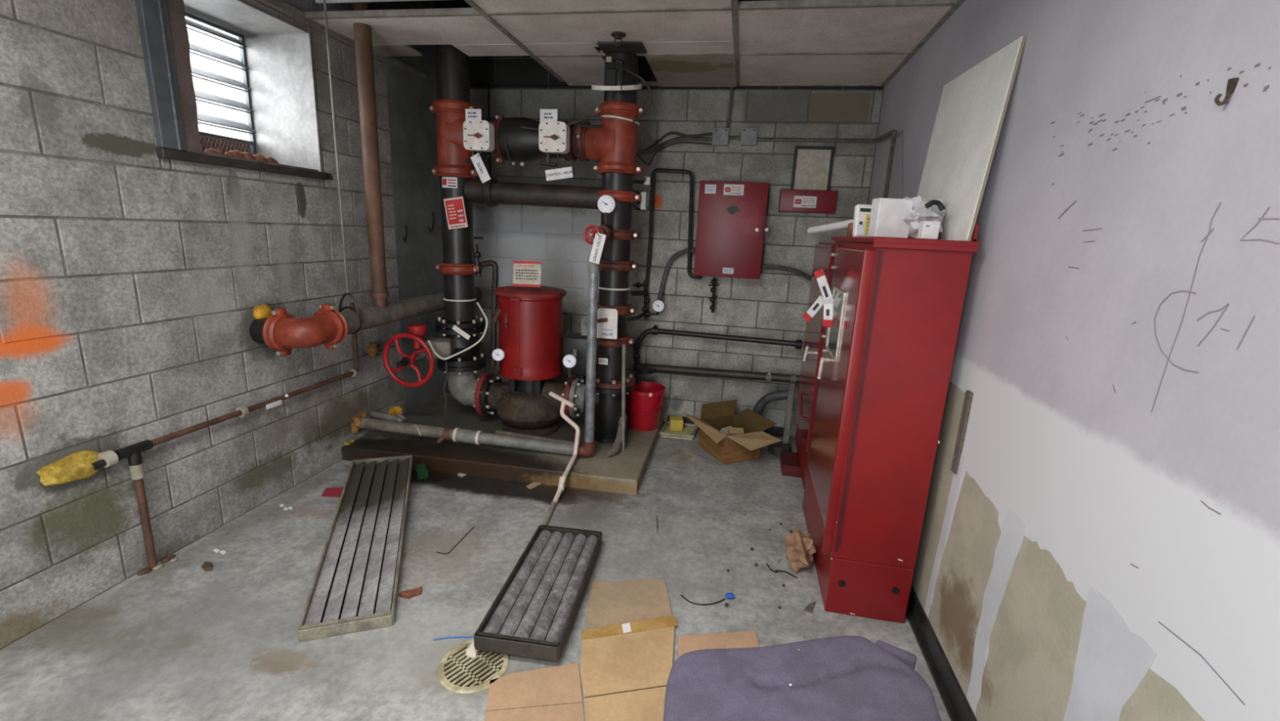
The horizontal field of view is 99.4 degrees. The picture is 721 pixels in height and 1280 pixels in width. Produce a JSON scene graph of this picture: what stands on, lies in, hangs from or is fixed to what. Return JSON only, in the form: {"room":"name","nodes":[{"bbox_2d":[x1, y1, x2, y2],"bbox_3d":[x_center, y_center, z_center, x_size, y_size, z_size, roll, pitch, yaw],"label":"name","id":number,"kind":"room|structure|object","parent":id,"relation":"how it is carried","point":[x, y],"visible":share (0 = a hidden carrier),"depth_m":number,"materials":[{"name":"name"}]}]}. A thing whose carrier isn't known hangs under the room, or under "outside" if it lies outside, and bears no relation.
{"room":"mechanical room","nodes":[
{"label":"mechanical room","id":0,"kind":"room"},
{"bbox_2d":[0,0,449,649],"bbox_3d":[-2.297,-0.542,1.646,0.441,3.050,6.050,5,14,10],"label":"wall","id":1,"kind":"structure","parent":0,"point":[132,279],"depth_m":2.25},
{"bbox_2d":[36,450,100,485],"bbox_3d":[-2.100,0.399,1.998,0.098,0.110,0.200,5,14,10],"label":"foam patch","id":2,"kind":"object","parent":1,"relation":"attached to","point":[77,465],"visible":0.94,"depth_m":1.97,"materials":[{"name":"plastic"}]},
{"bbox_2d":[91,302,359,570],"bbox_3d":[-1.915,0.281,2.740,0.064,0.981,1.461,5,14,10],"label":"pipe","id":3,"kind":"object","parent":1,"relation":"attached to","point":[132,452],"visible":1,"depth_m":2.25,"materials":[{"name":"brown metal"}]},
{"bbox_2d":[134,0,333,179],"bbox_3d":[-2.045,-1.344,2.601,0.476,0.823,0.975,5,14,10],"label":"window","id":4,"kind":"structure","parent":1,"relation":"in","point":[274,61],"depth_m":2.81,"materials":[{"name":"metal"}]},
{"bbox_2d":[253,304,272,319],"bbox_3d":[-1.912,-0.240,2.749,0.069,0.087,0.112,5,14,10],"label":"foam","id":5,"kind":"object","parent":1,"relation":"attached to","point":[261,311],"visible":0.7,"depth_m":2.72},
{"bbox_2d":[351,411,368,433],"bbox_3d":[-1.833,0.403,3.528,0.109,0.126,0.146,5,14,10],"label":"foam patch","id":6,"kind":"object","parent":1,"relation":"attached to","point":[356,424],"visible":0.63,"depth_m":3.48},
{"bbox_2d":[248,286,481,355],"bbox_3d":[-1.619,-0.331,3.531,0.396,0.252,1.883,5,14,10],"label":"supply pipe","id":7,"kind":"object","parent":1,"relation":"attached to","point":[281,331],"visible":0.98,"depth_m":2.80,"materials":[{"name":"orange metal"}]},
{"bbox_2d":[366,342,380,358],"bbox_3d":[-1.778,-0.076,3.600,0.104,0.112,0.110,-10,19,-43],"label":"foam patch","id":8,"kind":"object","parent":1,"relation":"attached to","point":[373,349],"visible":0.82,"depth_m":3.57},
{"bbox_2d":[388,405,402,416],"bbox_3d":[-1.770,0.382,3.896,0.113,0.133,0.111,-5,15,-30],"label":"foam patch","id":9,"kind":"object","parent":1,"relation":"attached to","point":[394,410],"visible":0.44,"depth_m":3.86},
{"bbox_2d":[0,422,951,720],"bbox_3d":[-0.822,1.174,1.757,4.200,0.200,6.450,5,14,10],"label":"floor","id":10,"kind":"structure","parent":0,"point":[180,640],"depth_m":2.18,"materials":[{"name":"concrete"}]},
{"bbox_2d":[320,487,343,497],"bbox_3d":[-1.671,0.731,2.999,0.166,0.006,0.125,0,14,-10],"label":"paper","id":11,"kind":"object","parent":10,"relation":"on","point":[329,491],"visible":0.66,"depth_m":3.00,"materials":[{"name":"red paper"}]},
{"bbox_2d":[297,454,413,641],"bbox_3d":[-1.279,0.781,2.560,0.315,0.150,1.291,-2,14,-19],"label":"metal grille","id":12,"kind":"object","parent":10,"relation":"in","point":[354,588],"visible":1,"depth_m":2.35,"materials":[{"name":"metal"}]},
{"bbox_2d":[398,585,422,599],"bbox_3d":[-0.932,0.948,2.209,0.090,0.019,0.039,-5,15,-29],"label":"dry leaf","id":13,"kind":"object","parent":10,"relation":"on","point":[409,593],"visible":1,"depth_m":2.20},
{"bbox_2d":[414,463,428,479],"bbox_3d":[-1.322,0.662,3.269,0.063,0.047,0.145,-6,16,-31],"label":"cloth","id":14,"kind":"object","parent":10,"relation":"on","point":[421,472],"visible":1,"depth_m":3.23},
{"bbox_2d":[437,640,509,693],"bbox_3d":[-0.574,1.050,1.878,0.238,0.008,0.238,5,14,10],"label":"floor drain","id":15,"kind":"object","parent":10,"relation":"on","point":[457,672],"visible":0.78,"depth_m":1.85,"materials":[{"name":"beige"}]},
{"bbox_2d":[341,392,662,494],"bbox_3d":[-0.837,0.529,3.835,1.880,0.090,1.230,5,14,10],"label":"pad","id":16,"kind":"object","parent":10,"relation":"on","point":[623,472],"visible":0.59,"depth_m":3.39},
{"bbox_2d":[360,417,573,455],"bbox_3d":[-1.113,0.484,3.455,1.462,0.134,0.112,4,13,5],"label":"drain pipe","id":17,"kind":"object","parent":16,"relation":"on","point":[457,434],"visible":0.95,"depth_m":3.43,"materials":[{"name":"plastic"}]},
{"bbox_2d":[369,410,406,422],"bbox_3d":[-1.683,0.397,3.643,0.264,0.119,0.074,5,14,10],"label":"pipe","id":18,"kind":"object","parent":17,"relation":"on","point":[376,415],"visible":0.66,"depth_m":3.63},
{"bbox_2d":[472,285,595,436],"bbox_3d":[-0.694,-0.003,3.733,0.858,1.005,0.480,5,14,10],"label":"pump","id":19,"kind":"object","parent":16,"relation":"on","point":[530,318],"visible":0.9,"depth_m":3.60,"materials":[{"name":"red metal"}]},
{"bbox_2d":[429,0,483,406],"bbox_3d":[-1.190,-1.054,3.587,0.355,2.830,0.260,5,14,10],"label":"riser pipe","id":20,"kind":"object","parent":19,"relation":"attached to","point":[458,267],"visible":0.85,"depth_m":3.49,"materials":[{"name":"black metal"}]},
{"bbox_2d":[382,315,485,387],"bbox_3d":[-1.348,-0.067,3.665,0.341,0.411,0.692,11,16,30],"label":"valve","id":21,"kind":"object","parent":20,"relation":"attached to","point":[452,342],"visible":0.93,"depth_m":3.62,"materials":[{"name":"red metal"}]},
{"bbox_2d":[443,196,467,229],"bbox_3d":[-1.186,-0.948,3.488,0.163,0.209,0.007,5,14,10],"label":"sign","id":22,"kind":"object","parent":20,"relation":"attached to","point":[455,208],"visible":1,"depth_m":3.49,"materials":[{"name":"red"}]},
{"bbox_2d":[447,204,456,219],"bbox_3d":[-1.208,-0.955,3.488,0.060,0.094,0.001,5,14,10],"label":"print","id":23,"kind":"object","parent":22,"relation":"attached to","point":[451,208],"depth_m":3.49,"materials":[{"name":"white"}]},
{"bbox_2d":[462,108,494,163],"bbox_3d":[-0.964,-1.371,3.391,0.208,0.307,0.364,5,14,10],"label":"valve","id":24,"kind":"object","parent":20,"relation":"attached to","point":[478,134],"visible":0.95,"depth_m":3.23,"materials":[{"name":"white metal"}]},
{"bbox_2d":[471,150,490,182],"bbox_3d":[-0.962,-1.186,3.272,0.128,0.225,0.007,5,14,10],"label":"tag","id":25,"kind":"object","parent":24,"relation":"attached to","point":[476,159],"visible":1,"depth_m":3.28,"materials":[{"name":"grey"}]},
{"bbox_2d":[480,260,498,364],"bbox_3d":[-1.053,-0.329,3.779,0.151,0.733,0.040,5,14,10],"label":"pipe","id":26,"kind":"object","parent":20,"relation":"attached to","point":[486,263],"visible":0.73,"depth_m":3.74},
{"bbox_2d":[427,302,488,359],"bbox_3d":[-1.173,-0.186,3.506,0.361,0.358,0.123,-7,16,-34],"label":"cable","id":27,"kind":"object","parent":19,"relation":"attached to","point":[477,304],"visible":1,"depth_m":3.52,"materials":[{"name":"white plastic"}]},
{"bbox_2d":[443,361,448,423],"bbox_3d":[-1.285,0.218,3.583,0.041,0.429,0.012,5,14,10],"label":"chain","id":28,"kind":"object","parent":27,"relation":"hanging from","point":[446,362],"visible":1,"depth_m":3.58,"materials":[{"name":"grey metal"}]},
{"bbox_2d":[452,324,470,339],"bbox_3d":[-1.159,-0.182,3.520,0.125,0.091,0.011,5,14,10],"label":"tag","id":29,"kind":"object","parent":27,"relation":"attached to","point":[455,327],"visible":1,"depth_m":3.52,"materials":[{"name":"white metal"}]},
{"bbox_2d":[492,348,505,383],"bbox_3d":[-0.945,0.044,3.623,0.084,0.281,0.180,-1,14,-16],"label":"pressure gauge","id":30,"kind":"object","parent":19,"relation":"attached to","point":[498,354],"visible":1,"depth_m":3.52,"materials":[{"name":"grey"}]},
{"bbox_2d":[512,260,541,287],"bbox_3d":[-0.711,-0.544,3.413,0.190,0.165,0.024,5,14,10],"label":"warning sign","id":31,"kind":"object","parent":19,"relation":"on","point":[526,273],"visible":1,"depth_m":3.41,"materials":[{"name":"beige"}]},
{"bbox_2d":[515,269,537,279],"bbox_3d":[-0.712,-0.540,3.412,0.151,0.064,0.008,5,14,10],"label":"print","id":32,"kind":"object","parent":31,"relation":"attached to","point":[521,274],"depth_m":3.41,"materials":[{"name":"grey"}]},
{"bbox_2d":[562,354,576,385],"bbox_3d":[-0.443,0.068,3.523,0.089,0.242,0.151,5,14,10],"label":"pressure gauge","id":33,"kind":"object","parent":19,"relation":"attached to","point":[569,361],"visible":1,"depth_m":3.44,"materials":[{"name":"grey"}]},
{"bbox_2d":[561,332,586,383],"bbox_3d":[-0.427,0.026,3.791,0.200,0.415,0.204,5,14,10],"label":"box","id":34,"kind":"object","parent":19,"relation":"attached to","point":[575,344],"visible":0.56,"depth_m":3.68,"materials":[{"name":"black metal"}]},
{"bbox_2d":[493,429,582,444],"bbox_3d":[-0.666,0.521,3.586,0.636,0.064,0.040,5,14,10],"label":"conduit pipe","id":35,"kind":"object","parent":16,"relation":"on","point":[497,432],"visible":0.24,"depth_m":3.58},
{"bbox_2d":[573,256,599,457],"bbox_3d":[-0.318,0.006,3.263,0.136,1.241,0.092,5,14,10],"label":"drain pipe","id":36,"kind":"object","parent":16,"relation":"on","point":[587,448],"visible":0.88,"depth_m":3.24,"materials":[{"name":"metal"}]},
{"bbox_2d":[583,41,646,443],"bbox_3d":[-0.174,-0.896,3.383,0.365,2.950,0.417,5,14,10],"label":"riser pipe","id":37,"kind":"object","parent":16,"relation":"on","point":[614,145],"visible":0.78,"depth_m":3.34,"materials":[{"name":"black metal"}]},
{"bbox_2d":[464,176,602,209],"bbox_3d":[-0.671,-1.072,3.483,0.917,0.192,0.192,5,14,10],"label":"pipe","id":38,"kind":"object","parent":37,"relation":"attached to","point":[492,192],"visible":0.89,"depth_m":3.44,"materials":[{"name":"metal"}]},
{"bbox_2d":[560,120,591,161],"bbox_3d":[-0.394,-1.360,3.364,0.180,0.236,0.282,5,14,10],"label":"coupling","id":39,"kind":"object","parent":37,"relation":"attached to","point":[577,134],"visible":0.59,"depth_m":3.28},
{"bbox_2d":[537,109,569,166],"bbox_3d":[-0.496,-1.331,3.310,0.203,0.310,0.364,5,14,10],"label":"valve","id":40,"kind":"object","parent":39,"relation":"attached to","point":[553,135],"visible":0.99,"depth_m":3.15,"materials":[{"name":"white metal"}]},
{"bbox_2d":[545,152,573,181],"bbox_3d":[-0.475,-1.143,3.189,0.172,0.172,0.006,5,14,10],"label":"tag","id":41,"kind":"object","parent":40,"relation":"attached to","point":[565,172],"visible":1,"depth_m":3.20,"materials":[{"name":"grey"}]},
{"bbox_2d":[560,120,602,128],"bbox_3d":[-0.346,-1.393,3.197,0.252,0.037,0.034,3,13,3],"label":"cable","id":42,"kind":"object","parent":39,"relation":"on","point":[565,122],"visible":0.85,"depth_m":3.19,"materials":[{"name":"black metal"}]},
{"bbox_2d":[581,317,587,335],"bbox_3d":[-0.358,-0.227,3.668,0.080,0.120,0.005,5,14,10],"label":"label plate","id":43,"kind":"object","parent":37,"relation":"attached to","point":[584,320],"visible":0.59,"depth_m":3.67,"materials":[{"name":"grey"}]},
{"bbox_2d":[583,216,613,253],"bbox_3d":[-0.227,-0.748,3.257,0.108,0.304,0.423,6,14,13],"label":"valve","id":44,"kind":"object","parent":37,"relation":"attached to","point":[603,229],"visible":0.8,"depth_m":3.09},
{"bbox_2d":[588,231,606,264],"bbox_3d":[-0.237,-0.628,3.032,0.096,0.176,0.006,5,14,10],"label":"tag","id":45,"kind":"object","parent":44,"relation":"hanging from","point":[599,239],"visible":1,"depth_m":3.03,"materials":[{"name":"grey"}]},
{"bbox_2d":[597,195,615,227],"bbox_3d":[-0.190,-0.870,3.239,0.107,0.220,0.147,5,14,10],"label":"pressure gauge","id":46,"kind":"object","parent":37,"relation":"attached to","point":[606,203],"visible":0.98,"depth_m":3.17,"materials":[{"name":"grey"}]},
{"bbox_2d":[596,307,617,338],"bbox_3d":[-0.191,-0.249,3.485,0.133,0.190,0.185,5,14,10],"label":"sign","id":47,"kind":"object","parent":37,"relation":"attached to","point":[607,318],"visible":0.99,"depth_m":3.40,"materials":[{"name":"white"}]},
{"bbox_2d":[591,56,652,122],"bbox_3d":[-0.131,-1.589,3.247,0.320,0.330,0.298,-3,14,-22],"label":"switch","id":48,"kind":"object","parent":37,"relation":"attached to","point":[614,68],"visible":0.99,"depth_m":3.10,"materials":[{"name":"black metal"}]},
{"bbox_2d":[604,59,623,93],"bbox_3d":[-0.148,-1.629,3.120,0.113,0.180,0.080,5,14,10],"label":"switch","id":49,"kind":"object","parent":48,"relation":"attached to","point":[614,68],"depth_m":3.09,"materials":[{"name":"black metal"}]},
{"bbox_2d":[632,176,651,212],"bbox_3d":[0.014,-1.068,3.483,0.087,0.225,0.198,12,16,35],"label":"switch","id":50,"kind":"object","parent":37,"relation":"attached to","point":[645,203],"visible":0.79,"depth_m":3.49,"materials":[{"name":"metal"}]},
{"bbox_2d":[603,414,626,457],"bbox_3d":[-0.146,0.486,3.542,0.086,0.189,0.354,6,14,15],"label":"drain bend","id":51,"kind":"object","parent":16,"relation":"on","point":[615,448],"visible":0.84,"depth_m":3.48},
{"bbox_2d":[621,344,626,450],"bbox_3d":[-0.106,0.242,3.494,0.023,0.696,0.083,-3,14,-22],"label":"support rod","id":52,"kind":"object","parent":16,"relation":"on","point":[624,346],"visible":1,"depth_m":3.49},
{"bbox_2d":[626,366,665,431],"bbox_3d":[0.036,0.275,3.985,0.300,0.415,0.350,5,14,10],"label":"bucket","id":53,"kind":"object","parent":16,"relation":"on","point":[644,402],"depth_m":3.89,"materials":[{"name":"red"}]},
{"bbox_2d":[465,391,580,657],"bbox_3d":[-0.485,0.625,2.684,0.222,0.469,1.717,3,13,0],"label":"pipe","id":54,"kind":"object","parent":10,"relation":"on","point":[471,651],"visible":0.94,"depth_m":3.15,"materials":[{"name":"plastic"}]},
{"bbox_2d":[473,524,602,661],"bbox_3d":[-0.382,0.915,2.245,0.310,0.055,0.757,4,13,7],"label":"metal grille","id":55,"kind":"object","parent":10,"relation":"in","point":[533,614],"visible":1,"depth_m":2.14,"materials":[{"name":"metal"}]},
{"bbox_2d":[484,577,759,720],"bbox_3d":[-0.105,1.064,1.891,0.770,0.015,1.027,14,17,39],"label":"cardboard","id":56,"kind":"object","parent":10,"relation":"on","point":[628,639],"visible":0.91,"depth_m":1.88,"materials":[{"name":"brown"}]},
{"bbox_2d":[658,421,698,439],"bbox_3d":[0.301,0.534,4.151,0.287,0.039,0.276,5,14,10],"label":"plastic tray","id":57,"kind":"object","parent":10,"relation":"on","point":[690,430],"visible":0.83,"depth_m":4.12,"materials":[{"name":"plastic"}]},
{"bbox_2d":[669,415,683,431],"bbox_3d":[0.279,0.486,4.176,0.100,0.090,0.100,2,13,-1],"label":"sponge","id":58,"kind":"object","parent":57,"relation":"on","point":[676,423],"visible":1,"depth_m":4.13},
{"bbox_2d":[668,447,697,464],"bbox_3d":[0.277,0.651,3.716,0.200,0.009,0.236,-2,14,-17],"label":"wrapper","id":59,"kind":"object","parent":10,"relation":"on","point":[677,455],"visible":1,"depth_m":3.71,"materials":[{"name":"paper"}]},
{"bbox_2d":[680,592,733,604],"bbox_3d":[0.284,0.992,2.260,0.224,0.026,0.063,2,13,-3],"label":"scrap","id":60,"kind":"object","parent":10,"relation":"on","point":[728,595],"visible":1,"depth_m":2.27,"materials":[{"name":"black"}]},
{"bbox_2d":[683,399,781,463],"bbox_3d":[0.647,0.513,3.752,0.531,0.290,0.608,-4,15,-25],"label":"cardboard box","id":61,"kind":"object","parent":10,"relation":"on","point":[714,416],"visible":0.98,"depth_m":3.73,"materials":[{"name":"cardboard"}]},
{"bbox_2d":[728,426,743,435],"bbox_3d":[0.668,0.498,3.771,0.100,0.051,0.067,3,13,0],"label":"paper scrap","id":62,"kind":"object","parent":61,"relation":"in","point":[731,431],"visible":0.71,"depth_m":3.76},
{"bbox_2d":[752,390,794,414],"bbox_3d":[0.975,0.342,4.013,0.308,0.315,0.079,11,16,31],"label":"conduit","id":63,"kind":"object","parent":10,"relation":"on","point":[769,397],"visible":0.65,"depth_m":3.98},
{"bbox_2d":[768,382,795,456],"bbox_3d":[1.005,0.409,3.815,0.160,0.503,0.160,5,14,10],"label":"post","id":64,"kind":"object","parent":10,"relation":"on","point":[775,448],"visible":0.81,"depth_m":3.82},
{"bbox_2d":[782,528,816,573],"bbox_3d":[0.742,0.879,2.533,0.144,0.157,0.244,5,14,10],"label":"paper bag","id":65,"kind":"object","parent":10,"relation":"on","point":[800,548],"visible":1,"depth_m":2.48,"materials":[{"name":"paper"}]},
{"bbox_2d":[663,635,941,720],"bbox_3d":[0.336,1.024,1.171,0.643,0.469,0.848,5,14,10],"label":"blanket","id":66,"kind":"object","parent":10,"relation":"on","point":[837,677],"visible":1,"depth_m":1.28,"materials":[{"name":"fabric"}]},
{"bbox_2d":[779,242,834,489],"bbox_3d":[1.144,0.042,3.297,0.395,1.470,0.720,5,14,10],"label":"cabinet","id":67,"kind":"object","parent":10,"relation":"on","point":[792,464],"visible":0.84,"depth_m":3.25,"materials":[{"name":"metal"}]},
{"bbox_2d":[802,236,979,623],"bbox_3d":[1.001,0.212,2.480,0.388,1.505,0.954,5,14,10],"label":"cabinet","id":68,"kind":"object","parent":10,"relation":"on","point":[886,356],"visible":1,"depth_m":2.05,"materials":[{"name":"red"}]},
{"bbox_2d":[802,295,824,322],"bbox_3d":[0.894,-0.264,2.784,0.010,0.147,0.121,-10,18,-42],"label":"tag","id":69,"kind":"object","parent":68,"relation":"attached to","point":[808,316],"visible":0.91,"depth_m":2.78,"materials":[{"name":"grey"}]},
{"bbox_2d":[813,267,833,303],"bbox_3d":[0.855,-0.335,2.513,0.010,0.180,0.127,-10,18,-42],"label":"tag","id":70,"kind":"object","parent":68,"relation":"attached to","point":[820,274],"visible":0.82,"depth_m":2.51,"materials":[{"name":"grey"}]},
{"bbox_2d":[822,302,833,327],"bbox_3d":[0.831,-0.199,2.395,0.010,0.109,0.057,-10,18,-42],"label":"tag","id":71,"kind":"object","parent":68,"relation":"attached to","point":[828,322],"visible":1,"depth_m":2.39,"materials":[{"name":"grey"}]},
{"bbox_2d":[807,218,853,234],"bbox_3d":[0.924,-0.634,2.564,0.036,0.080,0.467,0,14,-12],"label":"cardboard tube","id":72,"kind":"object","parent":68,"relation":"on","point":[841,224],"visible":0.66,"depth_m":2.58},
{"bbox_2d":[852,204,871,236],"bbox_3d":[0.926,-0.569,2.217,0.100,0.131,0.046,2,13,-4],"label":"packet","id":73,"kind":"object","parent":68,"relation":"on","point":[862,212],"visible":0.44,"depth_m":2.20,"materials":[{"name":"white cardboard"}]},
{"bbox_2d":[867,197,913,238],"bbox_3d":[0.964,-0.547,2.091,0.130,0.144,0.070,2,13,-1],"label":"carton","id":74,"kind":"object","parent":68,"relation":"on","point":[886,215],"visible":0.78,"depth_m":2.06,"materials":[{"name":"cardboard"}]},
{"bbox_2d":[902,195,945,239],"bbox_3d":[1.079,-0.567,2.148,0.176,0.165,0.406,5,14,10],"label":"plastic bag","id":75,"kind":"object","parent":68,"relation":"on","point":[924,209],"visible":0.44,"depth_m":2.01,"materials":[{"name":"white"}]},
{"bbox_2d":[916,221,940,239],"bbox_3d":[1.013,-0.457,1.903,0.055,0.060,0.040,4,13,4],"label":"box","id":76,"kind":"object","parent":68,"relation":"on","point":[926,229],"visible":0.95,"depth_m":1.89,"materials":[{"name":"grey"}]},
{"bbox_2d":[916,35,1026,240],"bbox_3d":[1.225,-0.801,2.101,0.077,0.660,0.723,5,14,10],"label":"board","id":77,"kind":"object","parent":68,"relation":"on","point":[973,105],"visible":0.89,"depth_m":1.97,"materials":[{"name":"tile"}]},
{"bbox_2d":[489,114,546,166],"bbox_3d":[-0.734,-1.378,3.418,0.390,0.310,0.277,5,14,10],"label":"valve","id":78,"kind":"object","parent":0,"point":[516,139],"visible":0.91,"depth_m":3.33,"materials":[{"name":"black metal"}]},
{"bbox_2d":[266,0,965,87],"bbox_3d":[-0.593,-1.679,1.112,3.770,0.734,6.150,5,14,10],"label":"ceiling","id":79,"kind":"structure","parent":0,"point":[717,43],"depth_m":2.85,"materials":[{"name":"tile"}]},
{"bbox_2d":[351,2,389,307],"bbox_3d":[-1.515,-1.303,3.032,0.104,2.040,0.104,5,14,10],"label":"vertical pipe","id":80,"kind":"object","parent":79,"relation":"attached to","point":[380,294],"visible":0.91,"depth_m":3.04,"materials":[{"name":"metal"}]},
{"bbox_2d":[369,291,389,307],"bbox_3d":[-1.560,-0.360,3.256,0.104,0.100,0.104,5,14,10],"label":"socket","id":81,"kind":"object","parent":80,"relation":"attached to","point":[380,298],"depth_m":3.22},
{"bbox_2d":[315,0,434,3],"bbox_3d":[-1.257,-1.780,2.565,0.800,0.086,0.196,5,14,10],"label":"light fixture","id":82,"kind":"object","parent":79,"relation":"attached to","point":[316,1],"visible":1,"depth_m":2.67,"materials":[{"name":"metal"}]},
{"bbox_2d":[323,0,362,333],"bbox_3d":[-1.576,-1.006,2.828,0.156,1.768,0.012,5,14,10],"label":"hanger","id":83,"kind":"object","parent":82,"relation":"hanging from","point":[357,310],"visible":0.82,"depth_m":2.85,"materials":[{"name":"black metal"}]},
{"bbox_2d":[610,31,626,47],"bbox_3d":[-0.115,-1.685,2.859,0.079,0.059,0.080,5,14,10],"label":"sprinkler head","id":84,"kind":"object","parent":79,"relation":"attached to","point":[617,35],"visible":1,"depth_m":2.85},
{"bbox_2d":[449,0,884,436],"bbox_3d":[-0.027,-1.039,4.187,4.080,3.050,0.330,5,14,10],"label":"wall","id":85,"kind":"structure","parent":0,"point":[774,305],"depth_m":4.01,"materials":[{"name":"grey"}]},
{"bbox_2d":[636,141,711,164],"bbox_3d":[0.164,-1.429,3.733,0.668,0.198,0.250,-7,16,-35],"label":"cable","id":86,"kind":"object","parent":85,"relation":"attached to","point":[681,142],"visible":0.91,"depth_m":3.81,"materials":[{"name":"black rubber"}]},
{"bbox_2d":[636,131,711,150],"bbox_3d":[0.155,-1.496,3.732,0.664,0.197,0.292,-7,17,-36],"label":"cable","id":87,"kind":"object","parent":85,"relation":"attached to","point":[670,132],"visible":0.82,"depth_m":3.82,"materials":[{"name":"grey metal"}]},
{"bbox_2d":[636,136,712,154],"bbox_3d":[0.165,-1.472,3.727,0.670,0.181,0.271,-7,17,-36],"label":"cable","id":88,"kind":"object","parent":85,"relation":"attached to","point":[681,138],"visible":0.98,"depth_m":3.81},
{"bbox_2d":[632,324,803,370],"bbox_3d":[0.547,-0.033,4.026,1.239,0.380,0.095,6,14,15],"label":"pipe","id":89,"kind":"object","parent":85,"relation":"attached to","point":[655,330],"visible":0.94,"depth_m":4.00,"materials":[{"name":"black metal"}]},
{"bbox_2d":[636,363,799,384],"bbox_3d":[0.578,0.091,4.033,1.237,0.109,0.076,6,14,14],"label":"pipe","id":90,"kind":"object","parent":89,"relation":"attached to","point":[767,376],"visible":0.88,"depth_m":4.00,"materials":[{"name":"metal"}]},
{"bbox_2d":[711,128,728,146],"bbox_3d":[0.563,-1.558,3.784,0.110,0.110,0.058,5,14,10],"label":"junction box","id":91,"kind":"object","parent":85,"relation":"attached to","point":[720,135],"visible":1,"depth_m":3.76,"materials":[{"name":"grey"}]},
{"bbox_2d":[666,414,783,436],"bbox_3d":[0.672,0.512,4.251,0.920,0.070,0.028,5,14,10],"label":"baseboard","id":92,"kind":"structure","parent":85,"relation":"attached to","point":[778,431],"depth_m":4.18,"materials":[{"name":"black plastic"}]},
{"bbox_2d":[725,87,733,128],"bbox_3d":[0.619,-1.756,3.732,0.034,0.317,0.024,5,14,10],"label":"conduit","id":93,"kind":"object","parent":85,"relation":"attached to","point":[731,89],"visible":0.91,"depth_m":3.73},
{"bbox_2d":[693,180,769,279],"bbox_3d":[0.658,-0.919,3.840,0.502,0.649,0.193,5,14,10],"label":"control panel","id":94,"kind":"object","parent":85,"relation":"attached to","point":[731,215],"visible":1,"depth_m":3.76,"materials":[{"name":"red metal"}]},
{"bbox_2d":[644,168,702,290],"bbox_3d":[0.259,-0.903,3.939,0.424,0.928,0.028,5,14,10],"label":"pipe","id":95,"kind":"object","parent":94,"relation":"attached to","point":[690,173],"visible":0.98,"depth_m":3.91,"materials":[{"name":"black metal"}]},
{"bbox_2d":[627,280,650,321],"bbox_3d":[-0.021,-0.428,3.936,0.077,0.289,0.331,11,15,30],"label":"valve","id":96,"kind":"object","parent":95,"relation":"attached to","point":[646,300],"visible":0.94,"depth_m":4.01,"materials":[{"name":"black metal"}]},
{"bbox_2d":[645,299,665,315],"bbox_3d":[0.114,-0.391,4.002,0.140,0.122,0.046,5,14,10],"label":"pressure gauge","id":97,"kind":"object","parent":96,"relation":"attached to","point":[658,305],"visible":1,"depth_m":3.98,"materials":[{"name":"white metal"}]},
{"bbox_2d":[657,247,695,299],"bbox_3d":[0.270,-0.638,4.005,0.263,0.397,0.087,5,14,10],"label":"conduit","id":98,"kind":"object","parent":94,"relation":"attached to","point":[683,251],"visible":0.98,"depth_m":4.02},
{"bbox_2d":[707,277,719,312],"bbox_3d":[0.534,-0.477,3.974,0.082,0.253,0.042,5,14,10],"label":"valve","id":99,"kind":"object","parent":94,"relation":"hanging from","point":[713,290],"visible":1,"depth_m":3.97,"materials":[{"name":"black metal"}]},
{"bbox_2d":[760,264,811,280],"bbox_3d":[1.037,-0.624,3.833,0.388,0.091,0.117,10,15,28],"label":"conduit","id":100,"kind":"object","parent":94,"relation":"attached to","point":[787,268],"visible":0.93,"depth_m":3.84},
{"bbox_2d":[740,127,757,146],"bbox_3d":[0.753,-1.545,3.751,0.110,0.110,0.058,5,14,10],"label":"junction box","id":101,"kind":"object","parent":85,"relation":"attached to","point":[748,135],"visible":1,"depth_m":3.73,"materials":[{"name":"grey"}]},
{"bbox_2d":[777,188,837,213],"bbox_3d":[1.160,-1.102,3.762,0.378,0.150,0.082,5,14,10],"label":"sign","id":102,"kind":"object","parent":85,"relation":"attached to","point":[802,201],"visible":1,"depth_m":3.73,"materials":[{"name":"red"}]},
{"bbox_2d":[790,142,835,190],"bbox_3d":[1.188,-1.336,3.729,0.263,0.313,0.030,5,14,10],"label":"picture frame","id":103,"kind":"object","parent":85,"relation":"attached to","point":[812,166],"visible":0.93,"depth_m":3.74,"materials":[{"name":"black"}]},
{"bbox_2d":[756,128,897,198],"bbox_3d":[1.102,-1.178,3.310,0.786,0.480,0.910,5,14,10],"label":"conduit","id":104,"kind":"object","parent":85,"relation":"attached to","point":[893,132],"visible":0.98,"depth_m":3.62,"materials":[{"name":"metal"}]},
{"bbox_2d":[863,0,1279,720],"bbox_3d":[1.096,-0.233,0.963,0.152,3.020,5.850,5,14,10],"label":"wall","id":105,"kind":"structure","parent":0,"point":[1103,544],"depth_m":1.20,"materials":[{"name":"paint"}]},
{"bbox_2d":[906,584,977,720],"bbox_3d":[0.939,1.207,1.323,0.030,0.100,5.850,5,14,10],"label":"baseboard","id":106,"kind":"structure","parent":105,"relation":"attached to","point":[957,707],"depth_m":1.91,"materials":[{"name":"black plastic"}]},
{"bbox_2d":[951,390,973,474],"bbox_3d":[1.133,0.254,1.910,0.012,0.300,0.035,5,14,10],"label":"metal stud edge","id":107,"kind":"object","parent":105,"relation":"attached to","point":[968,397],"visible":1,"depth_m":1.90,"materials":[{"name":"metal"}]},
{"bbox_2d":[1214,77,1239,105],"bbox_3d":[1.028,-0.472,0.954,0.022,0.044,0.015,5,14,10],"label":"wall hook","id":108,"kind":"object","parent":105,"relation":"attached to","point":[1232,82],"visible":1,"depth_m":0.95,"materials":[{"name":"black metal"}]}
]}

